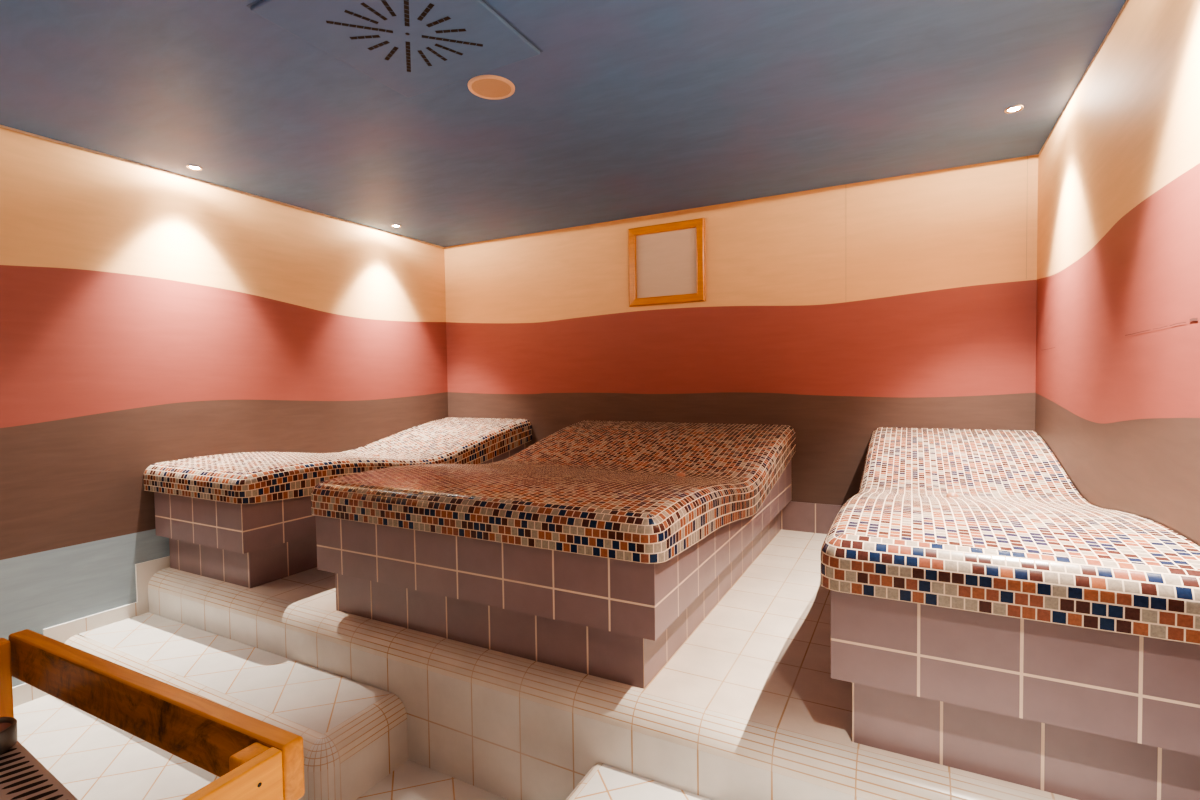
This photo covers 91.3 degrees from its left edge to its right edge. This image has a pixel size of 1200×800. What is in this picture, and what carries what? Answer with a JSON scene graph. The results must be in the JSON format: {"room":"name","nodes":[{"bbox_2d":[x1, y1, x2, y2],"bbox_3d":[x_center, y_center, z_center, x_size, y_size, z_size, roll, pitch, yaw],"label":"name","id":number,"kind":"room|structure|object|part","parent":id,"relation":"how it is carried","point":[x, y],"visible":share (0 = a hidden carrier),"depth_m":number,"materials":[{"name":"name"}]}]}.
{"room":"spa","nodes":[
{"label":"spa","id":0,"kind":"room"},
{"bbox_2d":[0,125,447,686],"bbox_3d":[-2.582,0.073,2.879,0.001,2.645,5.255,0,2,28],"label":"wall","id":1,"kind":"structure","parent":0,"point":[149,315],"depth_m":3.17,"materials":[{"name":"beige paint"}]},
{"bbox_2d":[12,556,169,706],"bbox_3d":[-3.086,1.177,1.926,0.011,0.517,3.020,0,2,28],"label":"baseboard","id":2,"kind":"structure","parent":1,"relation":"attached to","point":[23,693],"depth_m":2.98,"materials":[{"name":"white tile"}]},
{"bbox_2d":[13,695,507,799],"bbox_3d":[-0.695,1.433,1.932,4.270,0.060,5.295,0,2,28],"label":"floor","id":3,"kind":"structure","parent":0,"point":[93,758],"depth_m":2.24,"materials":[{"name":"white tile"}]},
{"bbox_2d":[0,740,77,799],"bbox_3d":[-1.172,1.113,0.946,0.860,0.658,0.520,0,2,32],"label":"heater","id":4,"kind":"object","parent":3,"relation":"on","point":[22,776],"visible":0.88,"depth_m":1.20,"materials":[{"name":"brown metal"}]},
{"bbox_2d":[0,717,17,753],"bbox_3d":[-1.355,0.750,1.292,0.102,0.049,0.102,0,2,28],"label":"cup","id":5,"kind":"object","parent":4,"relation":"on","point":[8,725],"visible":1,"depth_m":1.30,"materials":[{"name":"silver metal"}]},
{"bbox_2d":[0,629,304,799],"bbox_3d":[-1.135,1.012,0.942,1.063,0.859,0.726,0,2,28],"label":"guard rail","id":6,"kind":"object","parent":3,"relation":"on","point":[252,758],"visible":1,"depth_m":1.12,"materials":[{"name":"brown wood"}]},
{"bbox_3d":[-1.434,1.003,1.408,0.043,0.855,0.047,0,2,28],"label":"post","id":7,"kind":"part","parent":6,"relation":"part of","materials":[{"name":"brown wood"}]},
{"bbox_3d":[-0.693,0.639,0.669,0.026,0.104,0.685,0,2,28],"label":"short rail","id":8,"kind":"part","parent":6,"relation":"part of","materials":[{"name":"brown wood"}]},
{"bbox_3d":[-0.570,1.006,0.981,0.044,0.853,0.048,0,2,28],"label":"post","id":9,"kind":"part","parent":6,"relation":"part of","materials":[{"name":"brown wood"}]},
{"bbox_2d":[65,612,407,799],"bbox_3d":[-1.674,1.273,2.543,1.903,0.245,0.382,0,2,28],"label":"tiled bench","id":10,"kind":"object","parent":3,"relation":"on","point":[354,733],"visible":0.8,"depth_m":2.31,"materials":[{"name":"white tile"}]},
{"bbox_2d":[148,529,1077,799],"bbox_3d":[-0.018,1.122,3.205,4.230,0.457,2.350,0,2,28],"label":"platform","id":11,"kind":"object","parent":3,"relation":"on","point":[749,706],"visible":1,"depth_m":2.02,"materials":[{"name":"white tile"}]},
{"bbox_2d":[143,417,531,587],"bbox_3d":[-1.497,0.542,3.967,0.891,0.690,2.343,0,2,28],"label":"lounger","id":12,"kind":"object","parent":11,"relation":"on","point":[246,519],"visible":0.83,"depth_m":3.05,"materials":[{"name":"tile"}]},
{"bbox_2d":[311,420,795,688],"bbox_3d":[0.007,0.548,3.168,1.628,0.690,2.343,0,2,28],"label":"lounger","id":13,"kind":"object","parent":11,"relation":"on","point":[594,548],"visible":1,"depth_m":2.22,"materials":[{"name":"tile"}]},
{"bbox_2d":[820,427,1199,799],"bbox_3d":[1.480,0.554,2.386,0.813,0.690,2.343,0,2,28],"label":"lounger","id":14,"kind":"object","parent":11,"relation":"on","point":[989,618],"visible":1,"depth_m":1.42,"materials":[{"name":"tile"}]},
{"bbox_2d":[566,763,710,799],"bbox_3d":[0.535,1.284,1.346,1.502,0.242,0.424,0,2,28],"label":"tiled step","id":15,"kind":"structure","parent":3,"relation":"on","point":[602,781],"depth_m":1.74,"materials":[{"name":"white tile"}]},
{"bbox_2d":[0,0,1125,246],"bbox_3d":[-0.732,-1.271,1.841,4.270,0.060,5.295,0,2,28],"label":"ceiling","id":16,"kind":"structure","parent":0,"point":[627,109],"depth_m":2.50,"materials":[{"name":"paint"}]},
{"bbox_2d":[186,165,202,170],"bbox_3d":[-2.207,-1.262,3.191,0.074,0.006,0.074,0,2,28],"label":"recessed light","id":17,"kind":"object","parent":16,"relation":"in","point":[192,167],"visible":1,"depth_m":3.19,"materials":[{"name":"silver metal"}]},
{"bbox_2d":[246,0,542,96],"bbox_3d":[-0.656,-1.238,1.975,0.668,0.017,0.668,0,2,28],"label":"ceiling vent","id":18,"kind":"object","parent":16,"relation":"in","point":[411,47],"visible":1,"depth_m":1.98,"materials":[{"name":"metal"}]},
{"bbox_2d":[468,75,514,99],"bbox_3d":[-0.438,-1.258,2.365,0.188,0.009,0.188,0,2,28],"label":"loudspeaker","id":19,"kind":"object","parent":16,"relation":"attached to","point":[493,87],"visible":1,"depth_m":2.36,"materials":[{"name":"brown"}]},
{"bbox_2d":[471,79,510,97],"bbox_3d":[-0.438,-1.257,2.365,0.159,0.001,0.159,0,2,28],"label":"grille","id":20,"kind":"object","parent":19,"relation":"attached to","point":[483,88],"depth_m":2.37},
{"bbox_2d":[1004,105,1023,113],"bbox_3d":[1.851,-1.299,2.623,0.074,0.006,0.074,0,2,28],"label":"recessed light","id":21,"kind":"object","parent":16,"relation":"in","point":[1016,108],"visible":1,"depth_m":2.62,"materials":[{"name":"silver metal"}]},
{"bbox_3d":[1.851,-1.299,2.623,0.047,0.004,0.047,0,2,28],"label":"bulb","id":22,"kind":"part","parent":21,"relation":"part of","materials":[{"name":"white"}]},
{"bbox_2d":[444,154,1037,505],"bbox_3d":[0.518,-0.014,4.205,4.230,2.645,0.001,0,2,28],"label":"wall","id":23,"kind":"structure","parent":0,"point":[835,315],"depth_m":3.79,"materials":[{"name":"beige paint"}]},
{"bbox_2d":[628,218,705,306],"bbox_3d":[0.467,-0.969,4.176,0.574,0.566,0.032,0,2,28],"label":"framed panel","id":24,"kind":"object","parent":23,"relation":"attached to","point":[667,260],"visible":1,"depth_m":4.17,"materials":[{"name":"brown wood"}]},
{"bbox_3d":[0.463,-1.225,4.167,0.574,0.055,0.032,0,2,28],"label":"rail","id":25,"kind":"part","parent":24,"relation":"part of","materials":[{"name":"brown wood"}]},
{"bbox_3d":[0.471,-0.970,4.184,0.468,0.460,0.001,0,2,28],"label":"panel","id":26,"kind":"part","parent":24,"relation":"part of","materials":[{"name":"beige"}]},
{"bbox_3d":[0.470,-0.714,4.184,0.574,0.055,0.032,0,2,28],"label":"rail","id":27,"kind":"part","parent":24,"relation":"part of","materials":[{"name":"brown wood"}]},
{"bbox_2d":[781,501,841,533],"bbox_3d":[0.534,0.756,4.223,2.728,0.190,0.010,0,2,28],"label":"baseboard","id":28,"kind":"structure","parent":23,"relation":"attached to","point":[795,516],"depth_m":3.79,"materials":[{"name":"tile"}]},
{"bbox_2d":[1035,0,1199,546],"bbox_3d":[1.154,0.089,0.895,0.001,2.645,5.255,0,2,28],"label":"wall","id":29,"kind":"structure","parent":0,"point":[1117,398],"depth_m":1.86,"materials":[{"name":"beige paint"}]}
]}

